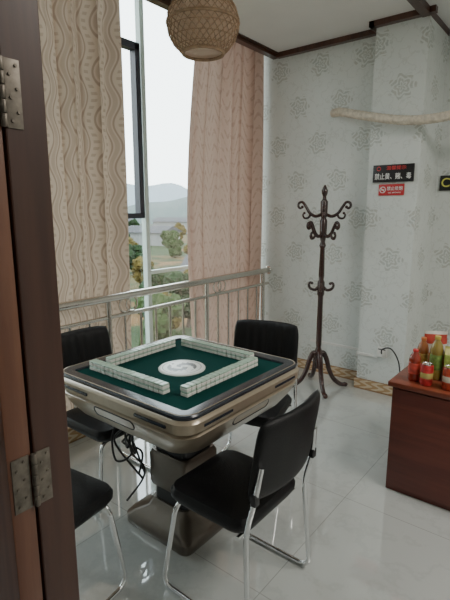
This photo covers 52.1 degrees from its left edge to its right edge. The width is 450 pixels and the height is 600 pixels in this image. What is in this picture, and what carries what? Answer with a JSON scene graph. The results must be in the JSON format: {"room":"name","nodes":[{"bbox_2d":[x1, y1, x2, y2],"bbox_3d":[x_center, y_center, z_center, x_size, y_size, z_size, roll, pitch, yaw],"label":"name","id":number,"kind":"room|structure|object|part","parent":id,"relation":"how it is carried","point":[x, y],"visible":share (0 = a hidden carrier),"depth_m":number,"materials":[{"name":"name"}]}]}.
{"room":"games hall","nodes":[
{"label":"games hall","id":0,"kind":"room"},
{"bbox_2d":[69,367,449,599],"bbox_3d":[0.731,1.309,1.387,5.650,0.100,6.050,9,14,38],"label":"floor","id":1,"kind":"structure","parent":0,"point":[369,540],"depth_m":2.14,"materials":[{"name":"tile"}]},
{"bbox_2d":[70,468,126,599],"bbox_3d":[-0.715,0.768,1.703,0.465,0.838,0.499,6,13,30],"label":"chair","id":2,"kind":"object","parent":1,"relation":"on","point":[90,495],"visible":0.16,"depth_m":1.78,"materials":[{"name":"black leather"}]},
{"bbox_3d":[-0.686,0.770,1.754,0.399,0.081,0.384,6,13,30],"label":"seat","id":3,"kind":"part","parent":2,"relation":"part of","materials":[{"name":"black leather"}]},
{"bbox_3d":[-0.584,0.860,1.667,0.185,0.671,0.456,6,13,30],"label":"leg","id":4,"kind":"part","parent":2,"relation":"part of","materials":[{"name":"silver metal"}]},
{"bbox_2d":[61,326,149,513],"bbox_3d":[-0.665,0.608,2.527,0.499,0.838,0.465,9,14,38],"label":"chair","id":5,"kind":"object","parent":1,"relation":"on","point":[81,345],"visible":0.29,"depth_m":2.53,"materials":[{"name":"black leather"}]},
{"bbox_3d":[-0.819,0.329,2.599,0.103,0.317,0.407,9,14,38],"label":"backrest","id":6,"kind":"part","parent":5,"relation":"part of","materials":[{"name":"black leather"}]},
{"bbox_3d":[-0.620,0.626,2.494,0.384,0.081,0.399,9,14,38],"label":"seat","id":7,"kind":"part","parent":5,"relation":"part of","materials":[{"name":"black leather"}]},
{"bbox_3d":[-0.736,0.713,2.423,0.456,0.671,0.185,9,14,38],"label":"leg","id":8,"kind":"part","parent":5,"relation":"part of","materials":[{"name":"silver metal"}]},
{"bbox_3d":[-0.561,0.671,2.638,0.456,0.671,0.185,9,14,38],"label":"leg","id":9,"kind":"part","parent":5,"relation":"part of","materials":[{"name":"silver metal"}]},
{"bbox_2d":[59,266,271,407],"bbox_3d":[-0.612,0.385,3.354,0.080,0.965,3.340,9,14,38],"label":"railing","id":10,"kind":"object","parent":1,"relation":"on","point":[107,299],"visible":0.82,"depth_m":3.52,"materials":[{"name":"silver metal"}]},
{"bbox_3d":[-0.780,0.452,3.153,0.040,0.910,0.040,9,14,38],"label":"post","id":11,"kind":"part","parent":10,"relation":"part of","materials":[{"name":"silver metal"}]},
{"bbox_3d":[-0.615,-0.049,3.266,0.054,0.053,3.330,9,14,38],"label":"handrail","id":12,"kind":"part","parent":10,"relation":"part of","materials":[{"name":"silver metal"}]},
{"bbox_3d":[-0.155,0.303,3.919,0.040,0.910,0.040,9,14,38],"label":"post","id":13,"kind":"part","parent":10,"relation":"part of","materials":[{"name":"silver metal"}]},
{"bbox_3d":[0.370,0.178,4.562,0.040,0.910,0.040,9,14,38],"label":"post","id":14,"kind":"part","parent":10,"relation":"part of","materials":[{"name":"silver metal"}]},
{"bbox_2d":[63,335,298,555],"bbox_3d":[-0.202,0.693,2.225,0.843,0.790,0.843,9,14,38],"label":"table","id":15,"kind":"object","parent":1,"relation":"on","point":[183,431],"visible":0.91,"depth_m":2.03,"materials":[{"name":"beige paint"}]},
{"bbox_3d":[-0.443,0.475,1.875,0.239,0.034,0.041,9,14,38],"label":"drawer","id":16,"kind":"part","parent":15,"relation":"part of","materials":[{"name":"beige paint"}]},
{"bbox_3d":[-0.452,0.477,1.864,0.255,0.046,0.019,9,14,38],"label":"drawer trim","id":17,"kind":"part","parent":15,"relation":"part of","materials":[{"name":"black plastic"}]},
{"bbox_2d":[89,359,169,394],"bbox_3d":[-0.426,0.328,1.998,0.489,0.042,0.045,9,14,38],"label":"tiles","id":18,"kind":"object","parent":15,"relation":"on","point":[164,385],"depth_m":1.95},
{"bbox_3d":[-0.202,0.317,2.151,0.818,0.021,0.810,9,14,38],"label":"frame","id":19,"kind":"part","parent":15,"relation":"part of","materials":[{"name":"silver metal"}]},
{"bbox_3d":[-0.202,0.432,2.174,0.840,0.222,0.832,9,14,38],"label":"casing","id":20,"kind":"part","parent":15,"relation":"part of","materials":[{"name":"beige paint"}]},
{"bbox_2d":[180,362,243,397],"bbox_3d":[-0.047,0.335,1.961,0.043,0.042,0.374,9,14,38],"label":"tiles","id":21,"kind":"object","parent":15,"relation":"on","point":[186,388],"depth_m":1.91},
{"bbox_3d":[0.100,0.464,1.934,0.041,0.034,0.239,9,14,38],"label":"drawer","id":22,"kind":"part","parent":15,"relation":"part of","materials":[{"name":"beige paint"}]},
{"bbox_3d":[0.111,0.465,1.925,0.019,0.046,0.255,9,14,38],"label":"drawer trim","id":23,"kind":"part","parent":15,"relation":"part of","materials":[{"name":"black plastic"}]},
{"label":"tile","id":24,"kind":"structure","parent":15,"relation":"on","visible":0},
{"bbox_2d":[222,347,230,352],"bbox_3d":[0.008,0.251,2.334,0.027,0.021,0.039,9,14,39],"label":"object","id":25,"kind":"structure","parent":24,"relation":"on","point":[224,349],"depth_m":2.32,"materials":[{"name":"white plastic"}]},
{"bbox_3d":[-0.381,0.263,2.385,0.039,0.021,0.027,8,14,37],"label":"tile","id":26,"kind":"structure","parent":15,"relation":"on","visible":0},
{"bbox_2d":[148,344,155,349],"bbox_3d":[-0.381,0.242,2.381,0.039,0.021,0.027,9,14,39],"label":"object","id":27,"kind":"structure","parent":26,"relation":"on","point":[151,345],"depth_m":2.37,"materials":[{"name":"plastic"}]},
{"bbox_3d":[0.053,0.279,2.303,0.027,0.021,0.039,9,14,38],"label":"tile","id":28,"kind":"structure","parent":15,"relation":"on","visible":0},
{"bbox_2d":[231,349,239,354],"bbox_3d":[0.053,0.258,2.299,0.027,0.021,0.039,9,14,38],"label":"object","id":29,"kind":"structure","parent":28,"relation":"on","point":[233,352],"depth_m":2.29,"materials":[{"name":"plastic"}]},
{"bbox_3d":[0.097,0.310,2.140,0.039,0.021,0.027,8,14,37],"label":"tile","id":30,"kind":"structure","parent":15,"relation":"on","visible":0},
{"bbox_2d":[242,359,250,365],"bbox_3d":[0.098,0.290,2.135,0.039,0.021,0.027,9,14,38],"label":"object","id":31,"kind":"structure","parent":30,"relation":"on","point":[245,360],"depth_m":2.13,"materials":[{"name":"white plastic"}]},
{"label":"tile","id":32,"kind":"structure","parent":15,"relation":"on","visible":0},
{"bbox_2d":[213,345,220,350],"bbox_3d":[-0.038,0.245,2.368,0.027,0.021,0.039,9,14,39],"label":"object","id":33,"kind":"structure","parent":32,"relation":"on","point":[215,347],"depth_m":2.35,"materials":[{"name":"white plastic"}]},
{"label":"tile","id":34,"kind":"structure","parent":15,"relation":"on","visible":0},
{"bbox_2d":[106,350,133,362],"bbox_3d":[-0.507,0.272,2.225,0.040,0.021,0.142,9,14,38],"label":"tiles","id":35,"kind":"object","parent":34,"relation":"on","point":[110,359],"depth_m":2.21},
{"bbox_3d":[0.120,0.289,2.249,0.027,0.021,0.039,9,14,38],"label":"tile","id":36,"kind":"structure","parent":15,"relation":"on","visible":0},
{"bbox_2d":[240,351,257,362],"bbox_3d":[0.120,0.273,2.222,0.113,0.021,0.077,9,14,38],"label":"tile","id":37,"kind":"object","parent":36,"relation":"on","point":[248,354],"depth_m":2.24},
{"bbox_2d":[163,389,319,599],"bbox_3d":[0.080,0.746,1.815,0.499,0.838,0.465,9,14,38],"label":"chair","id":38,"kind":"object","parent":1,"relation":"on","point":[234,490],"visible":1,"depth_m":1.68,"materials":[{"name":"black leather"}]},
{"bbox_3d":[-0.024,0.846,1.737,0.456,0.671,0.185,9,14,38],"label":"leg","id":39,"kind":"part","parent":38,"relation":"part of","materials":[{"name":"silver metal"}]},
{"bbox_3d":[0.035,0.750,1.853,0.384,0.081,0.399,9,14,38],"label":"seat","id":40,"kind":"part","parent":38,"relation":"part of","materials":[{"name":"black leather"}]},
{"bbox_3d":[0.152,0.804,1.952,0.456,0.671,0.185,9,14,38],"label":"leg","id":41,"kind":"part","parent":38,"relation":"part of","materials":[{"name":"silver metal"}]},
{"bbox_3d":[0.235,0.514,1.644,0.103,0.317,0.407,9,14,38],"label":"backrest","id":42,"kind":"part","parent":38,"relation":"part of","materials":[{"name":"black leather"}]},
{"bbox_2d":[222,319,298,450],"bbox_3d":[0.173,0.578,2.680,0.465,0.838,0.499,5,12,22],"label":"chair","id":43,"kind":"object","parent":1,"relation":"on","point":[280,339],"visible":0.52,"depth_m":2.77,"materials":[{"name":"black leather"}]},
{"bbox_3d":[0.036,0.653,2.730,0.185,0.671,0.456,5,12,22],"label":"leg","id":44,"kind":"part","parent":43,"relation":"part of","materials":[{"name":"silver metal"}]},
{"bbox_3d":[0.249,0.288,2.809,0.407,0.317,0.103,5,12,22],"label":"backrest","id":45,"kind":"part","parent":43,"relation":"part of","materials":[{"name":"black leather"}]},
{"bbox_3d":[0.151,0.599,2.630,0.399,0.081,0.384,5,12,22],"label":"seat","id":46,"kind":"part","parent":43,"relation":"part of","materials":[{"name":"black leather"}]},
{"bbox_3d":[0.294,0.674,2.624,0.185,0.671,0.456,5,12,22],"label":"leg","id":47,"kind":"part","parent":43,"relation":"part of","materials":[{"name":"silver metal"}]},
{"bbox_2d":[292,185,351,398],"bbox_3d":[0.794,-0.080,3.813,0.406,1.699,0.407,9,14,38],"label":"coat rack","id":48,"kind":"object","parent":1,"relation":"on","point":[318,354],"visible":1,"depth_m":3.78,"materials":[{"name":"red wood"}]},
{"bbox_3d":[0.660,0.593,3.934,0.207,0.334,0.196,9,14,38],"label":"leg","id":49,"kind":"part","parent":48,"relation":"part of","materials":[{"name":"brown metal"}]},
{"bbox_3d":[0.782,0.564,4.078,0.046,0.334,0.265,-1,11,-5],"label":"leg","id":50,"kind":"part","parent":48,"relation":"part of","materials":[{"name":"brown metal"}]},
{"bbox_3d":[0.806,0.617,3.809,0.046,0.334,0.265,-1,11,-5],"label":"leg","id":51,"kind":"part","parent":48,"relation":"part of","materials":[{"name":"brown metal"}]},
{"bbox_3d":[0.931,0.589,3.952,0.265,0.334,0.046,-1,11,-3],"label":"leg","id":52,"kind":"part","parent":48,"relation":"part of","materials":[{"name":"brown metal"}]},
{"bbox_2d":[385,366,449,510],"bbox_3d":[1.417,0.739,2.434,0.930,0.620,0.670,9,14,38],"label":"base cabinet","id":53,"kind":"object","parent":1,"relation":"on","point":[418,461],"visible":0.78,"depth_m":2.37,"materials":[{"name":"red wood"}]},
{"bbox_2d":[408,348,420,381],"bbox_3d":[0.997,0.340,2.418,0.061,0.170,0.061,9,14,38],"label":"drink bottle","id":54,"kind":"object","parent":53,"relation":"on","point":[414,366],"visible":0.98,"depth_m":2.40,"materials":[{"name":"plastic"}]},
{"bbox_2d":[417,337,428,363],"bbox_3d":[1.082,0.303,2.518,0.061,0.205,0.061,9,14,38],"label":"drink bottle","id":55,"kind":"object","parent":53,"relation":"on","point":[423,347],"visible":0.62,"depth_m":2.49,"materials":[{"name":"plastic"}]},
{"bbox_2d":[419,362,433,386],"bbox_3d":[1.033,0.380,2.357,0.063,0.115,0.063,9,14,38],"label":"drink can","id":56,"kind":"object","parent":53,"relation":"on","point":[427,368],"visible":1,"depth_m":2.33,"materials":[{"name":"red metal"}]},
{"bbox_3d":[1.033,0.325,2.346,0.054,0.004,0.054,9,14,38],"label":"lid","id":57,"kind":"part","parent":56,"relation":"part of","materials":[{"name":"silver metal"}]},
{"bbox_2d":[424,330,447,361],"bbox_3d":[1.197,0.279,2.627,0.129,0.210,0.064,2,11,10],"label":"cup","id":58,"kind":"object","parent":53,"relation":"on","point":[430,335],"visible":0.34,"depth_m":2.60,"materials":[{"name":"paper"}]},
{"bbox_2d":[429,335,443,379],"bbox_3d":[1.119,0.303,2.435,0.067,0.235,0.067,9,14,38],"label":"drink bottle","id":59,"kind":"object","parent":53,"relation":"on","point":[437,349],"visible":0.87,"depth_m":2.41,"materials":[{"name":"plastic"}]},
{"bbox_2d":[441,365,449,390],"bbox_3d":[1.118,0.389,2.296,0.063,0.120,0.063,9,14,38],"label":"drink can","id":60,"kind":"object","parent":53,"relation":"on","point":[445,385],"visible":1,"depth_m":2.28,"materials":[{"name":"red metal"}]},
{"bbox_2d":[441,346,449,378],"bbox_3d":[1.174,0.334,2.396,0.064,0.190,0.052,4,12,18],"label":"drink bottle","id":61,"kind":"object","parent":53,"relation":"on","point":[446,359],"visible":0.62,"depth_m":2.38,"materials":[{"name":"plastic"}]},
{"bbox_2d":[259,36,375,370],"bbox_3d":[0.698,-1.062,4.282,1.480,3.450,0.150,9,14,38],"label":"wall","id":62,"kind":"structure","parent":0,"point":[306,149],"depth_m":4.12,"materials":[{"name":"paint"}]},
{"bbox_2d":[145,0,277,59],"bbox_3d":[-0.583,-1.945,2.865,0.090,0.034,3.360,9,14,38],"label":"trim","id":63,"kind":"structure","parent":62,"relation":"attached to","point":[241,39],"depth_m":3.79,"materials":[{"name":"brown wood"}]},
{"bbox_2d":[310,339,377,357],"bbox_3d":[1.038,0.425,4.090,0.700,0.035,0.162,9,14,38],"label":"cable conduit","id":64,"kind":"object","parent":62,"relation":"attached to","point":[312,340],"visible":0.74,"depth_m":4.12,"materials":[{"name":"white plastic"}]},
{"bbox_2d":[297,358,392,395],"bbox_3d":[2.453,0.852,3.244,5.150,0.090,0.515,9,14,38],"label":"baseboard","id":65,"kind":"structure","parent":62,"relation":"attached to","point":[360,383],"depth_m":3.96,"materials":[{"name":"beige tile"}]},
{"bbox_2d":[276,4,437,58],"bbox_3d":[0.963,-2.092,3.637,1.380,0.040,0.200,9,14,38],"label":"trim","id":66,"kind":"structure","parent":62,"relation":"attached to","point":[373,25],"depth_m":3.63,"materials":[{"name":"brown wood"}]},
{"bbox_2d":[330,108,449,124],"bbox_3d":[2.567,-1.211,2.454,4.474,0.245,0.296,9,14,38],"label":"insulated pipe","id":67,"kind":"object","parent":62,"relation":"attached to","point":[343,112],"visible":1,"depth_m":3.36,"materials":[{"name":"beige fabric"}]},
{"bbox_2d":[232,0,449,51],"bbox_3d":[0.930,-1.585,0.662,5.140,0.100,6.050,9,14,38],"label":"ceiling","id":68,"kind":"structure","parent":0,"point":[278,25],"depth_m":3.33,"materials":[{"name":"paint"}]},
{"bbox_2d":[165,0,239,61],"bbox_3d":[-0.108,-1.516,2.208,0.362,0.627,0.362,-6,13,-28],"label":"pendant lamp","id":69,"kind":"object","parent":68,"relation":"hanging from","point":[200,30],"visible":1,"depth_m":2.14,"materials":[{"name":"beige wicker"}]},
{"bbox_2d":[357,16,448,383],"bbox_3d":[1.488,-0.685,3.841,0.385,2.880,0.650,9,14,38],"label":"wall pillar","id":70,"kind":"structure","parent":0,"point":[411,55],"depth_m":3.58,"materials":[{"name":"paint"}]},
{"bbox_2d":[377,346,387,357],"bbox_3d":[1.280,0.432,3.765,0.080,0.085,0.060,9,14,38],"label":"wall socket","id":71,"kind":"object","parent":70,"relation":"attached to","point":[384,352],"visible":0.88,"depth_m":3.75,"materials":[{"name":"white plastic"}]},
{"bbox_2d":[381,347,399,371],"bbox_3d":[1.387,0.660,3.345,0.112,0.429,0.908,-3,11,-14],"label":"power cable","id":72,"kind":"object","parent":71,"relation":"attached to","point":[385,347],"visible":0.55,"depth_m":3.64,"materials":[{"name":"black plastic"}]},
{"bbox_2d":[378,184,404,195],"bbox_3d":[1.281,-0.850,3.545,0.195,0.085,0.014,9,14,38],"label":"no smoking sign","id":73,"kind":"object","parent":70,"relation":"attached to","point":[384,189],"visible":1,"depth_m":3.54,"materials":[{"name":"red plastic"}]},
{"bbox_2d":[373,163,414,182],"bbox_3d":[1.284,-0.968,3.514,0.310,0.130,0.021,9,14,38],"label":"notice sign","id":74,"kind":"object","parent":70,"relation":"attached to","point":[393,172],"visible":1,"depth_m":3.50,"materials":[{"name":"black plastic"}]},
{"bbox_2d":[423,36,449,345],"bbox_3d":[3.272,-0.474,2.753,3.785,2.880,0.150,9,14,38],"label":"wall","id":75,"kind":"structure","parent":0,"point":[437,314],"depth_m":3.86,"materials":[{"name":"paint"}]},
{"bbox_2d":[407,0,449,35],"bbox_3d":[0.569,-1.806,2.180,0.060,0.044,3.710,9,14,38],"label":"trim","id":76,"kind":"structure","parent":75,"relation":"attached to","point":[422,7],"depth_m":3.14,"materials":[{"name":"brown wood"}]},
{"bbox_2d":[439,175,449,190],"bbox_3d":[1.864,-0.943,3.699,0.255,0.120,0.021,9,14,38],"label":"sign","id":77,"kind":"object","parent":75,"relation":"attached to","point":[444,180],"visible":1,"depth_m":3.75,"materials":[{"name":"black plastic"}]},
{"bbox_3d":[0.159,-0.017,0.402,5.450,2.880,0.060,9,14,38],"label":"doorway","id":78,"kind":"structure","parent":0,"visible":0},
{"bbox_2d":[0,0,79,599],"bbox_3d":[0.025,0.315,0.581,1.000,2.160,0.072,9,14,38],"label":"door frame","id":79,"kind":"structure","parent":78,"relation":"attached to","point":[26,158],"depth_m":0.80,"materials":[{"name":"brown wood"}]},
{"bbox_2d":[0,55,52,599],"bbox_3d":[-0.692,0.246,1.072,0.864,2.092,0.078,8,14,36],"label":"door","id":80,"kind":"structure","parent":79,"relation":"attached to","point":[25,477],"depth_m":0.80,"materials":[{"name":"brown wood"}]},
{"bbox_3d":[-0.937,-0.875,3.323,0.150,3.450,3.420,9,14,38],"label":"wall window","id":81,"kind":"structure","parent":0,"visible":0},
{"bbox_2d":[68,427,85,443],"bbox_3d":[-0.759,0.791,3.531,0.270,0.100,3.345,9,14,38],"label":"baseboard","id":82,"kind":"structure","parent":81,"relation":"attached to","point":[73,435],"depth_m":3.03,"materials":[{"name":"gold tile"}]},
{"bbox_2d":[121,0,187,343],"bbox_3d":[-0.849,-0.879,3.394,0.100,3.170,3.200,9,14,38],"label":"window","id":83,"kind":"structure","parent":81,"relation":"attached to","point":[137,54],"depth_m":3.54,"materials":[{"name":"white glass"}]},
{"bbox_3d":[-0.806,-1.236,3.345,0.060,1.270,0.485,9,14,38],"label":"sash frame","id":84,"kind":"part","parent":83,"relation":"part of","materials":[{"name":"black metal"}]},
{"bbox_3d":[-0.739,-2.607,2.929,0.530,0.100,3.460,9,14,38],"label":"ceiling","id":85,"kind":"structure","parent":0,"visible":0},
{"bbox_3d":[-0.636,-2.500,2.957,0.036,0.036,3.080,9,14,38],"label":"track","id":86,"kind":"object","parent":85,"relation":"attached to","visible":0},
{"bbox_2d":[38,0,131,410],"bbox_3d":[-1.043,-0.788,2.772,0.103,3.230,1.079,9,14,38],"label":"curtain","id":87,"kind":"object","parent":86,"relation":"hanging from","point":[81,50],"visible":0.48,"depth_m":2.96,"materials":[{"name":"beige fabric"}]},
{"bbox_2d":[187,42,263,345],"bbox_3d":[-0.001,-1.036,4.048,0.128,3.230,1.035,9,14,38],"label":"curtain","id":88,"kind":"object","parent":86,"relation":"hanging from","point":[225,179],"visible":0.77,"depth_m":4.06,"materials":[{"name":"fabric"}]},
{"label":"outside","id":89,"kind":"structure","parent":0,"visible":0},
{"bbox_2d":[130,224,191,347],"bbox_3d":[-86.845,-49.485,289.692,497.040,0.400,650.000,9,14,38],"label":"ground","id":90,"kind":"structure","parent":89,"point":[160,256],"depth_m":53.51,"materials":[{"name":"green plant"}]},
{"bbox_2d":[128,219,139,225],"bbox_3d":[-23.762,-19.065,120.550,3.454,4.449,3.316,9,14,38],"label":"tree","id":91,"kind":"object","parent":90,"relation":"on","point":[133,221],"visible":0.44,"depth_m":119.34,"materials":[{"name":"green plant"}]},
{"bbox_2d":[129,237,138,245],"bbox_3d":[-11.718,-5.936,55.467,2.404,3.514,2.838,2,11,12],"label":"tree","id":92,"kind":"object","parent":90,"relation":"on","point":[131,241],"visible":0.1,"depth_m":54.40,"materials":[{"name":"yellow plant"}]},
{"bbox_2d":[129,244,142,273],"bbox_3d":[-9.521,-4.174,47.353,2.290,3.154,2.536,9,14,38],"label":"tree","id":93,"kind":"object","parent":90,"relation":"on","point":[135,251],"visible":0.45,"depth_m":46.93,"materials":[{"name":"green plant"}]},
{"bbox_2d":[131,256,153,283],"bbox_3d":[-6.750,-2.177,37.872,1.841,2.853,2.169,-4,12,-18],"label":"tree","id":94,"kind":"object","parent":90,"relation":"on","point":[137,270],"visible":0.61,"depth_m":37.30,"materials":[{"name":"yellow plant"}]},
{"bbox_2d":[139,266,166,288],"bbox_3d":[-4.768,-0.677,29.806,2.315,2.988,2.112,9,14,38],"label":"tree","id":95,"kind":"object","parent":90,"relation":"on","point":[157,279],"visible":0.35,"depth_m":29.08,"materials":[{"name":"green plant"}]},
{"bbox_2d":[128,225,182,245],"bbox_3d":[-14.304,-12.732,90.130,10.000,3.600,7.000,6,12,27],"label":"house","id":96,"kind":"structure","parent":90,"relation":"on","point":[135,231],"depth_m":87.72,"materials":[{"name":"paint"}]},
{"bbox_2d":[127,183,186,205],"bbox_3d":[-72.118,-69.137,287.001,418.607,39.609,526.429,9,14,38],"label":"hill","id":97,"kind":"structure","parent":90,"relation":"on","point":[162,192],"depth_m":381.52,"materials":[{"name":"grey"}]},
{"bbox_2d":[128,197,186,223],"bbox_3d":[-50.400,-40.998,204.955,299.942,15.675,374.350,9,14,38],"label":"hill","id":98,"kind":"structure","parent":90,"relation":"on","point":[178,207],"depth_m":251.16,"materials":[{"name":"grey"}]},
{"bbox_2d":[134,293,186,345],"bbox_3d":[-2.774,1.211,19.708,2.066,3.133,2.470,9,14,38],"label":"tree","id":99,"kind":"object","parent":90,"relation":"on","point":[159,298],"visible":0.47,"depth_m":19.00,"materials":[{"name":"green plant"}]},
{"bbox_2d":[160,230,166,247],"bbox_3d":[-10.345,-10.947,82.220,2.326,3.145,2.903,-3,11,-15],"label":"tree","id":100,"kind":"object","parent":90,"relation":"on","point":[163,231],"visible":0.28,"depth_m":81.80,"materials":[{"name":"green plant"}]},
{"bbox_2d":[151,217,186,233],"bbox_3d":[-12.867,-21.804,134.185,15.000,4.600,9.000,3,11,15],"label":"house","id":101,"kind":"structure","parent":90,"relation":"on","point":[158,221],"depth_m":131.47,"materials":[{"name":"paint"}]},
{"bbox_2d":[162,292,181,328],"bbox_3d":[-3.111,0.691,23.017,1.950,2.894,1.907,-6,12,-28],"label":"tree","id":102,"kind":"object","parent":90,"relation":"on","point":[176,322],"visible":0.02,"depth_m":22.82,"materials":[{"name":"yellow plant"}]},
{"bbox_2d":[165,234,181,257],"bbox_3d":[-7.019,-7.561,64.522,2.403,3.251,2.468,9,14,38],"label":"tree","id":103,"kind":"object","parent":90,"relation":"on","point":[174,250],"visible":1,"depth_m":63.89,"materials":[{"name":"green plant"}]},
{"bbox_2d":[164,230,183,245],"bbox_3d":[-8.109,-9.282,72.485,2.729,3.589,2.551,-6,13,-28],"label":"tree","id":104,"kind":"object","parent":90,"relation":"on","point":[172,232],"visible":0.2,"depth_m":71.98,"materials":[{"name":"green plant"}]},
{"bbox_2d":[162,271,190,327],"bbox_3d":[-1.908,-0.104,25.892,2.519,3.353,2.602,9,14,38],"label":"tree","id":105,"kind":"object","parent":90,"relation":"on","point":[170,277],"visible":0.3,"depth_m":25.36,"materials":[{"name":"green plant"}]},
{"bbox_2d":[174,222,186,239],"bbox_3d":[-9.665,-14.661,98.843,3.340,4.089,2.926,9,14,38],"label":"tree","id":106,"kind":"object","parent":90,"relation":"on","point":[178,225],"visible":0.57,"depth_m":98.11,"materials":[{"name":"yellow plant"}]},
{"bbox_2d":[178,255,187,271],"bbox_3d":[0.342,-2.862,42.240,8.000,2.500,6.000,2,11,10],"label":"house","id":107,"kind":"structure","parent":90,"relation":"on","point":[185,261],"depth_m":41.35,"materials":[{"name":"paint"}]},
{"bbox_2d":[183,245,187,253],"bbox_3d":[-3.413,-4.816,51.585,2.451,2.804,2.108,-9,14,-38],"label":"tree","id":108,"kind":"object","parent":90,"relation":"on","point":[185,248],"visible":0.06,"depth_m":50.95,"materials":[{"name":"yellow plant"}]}
]}

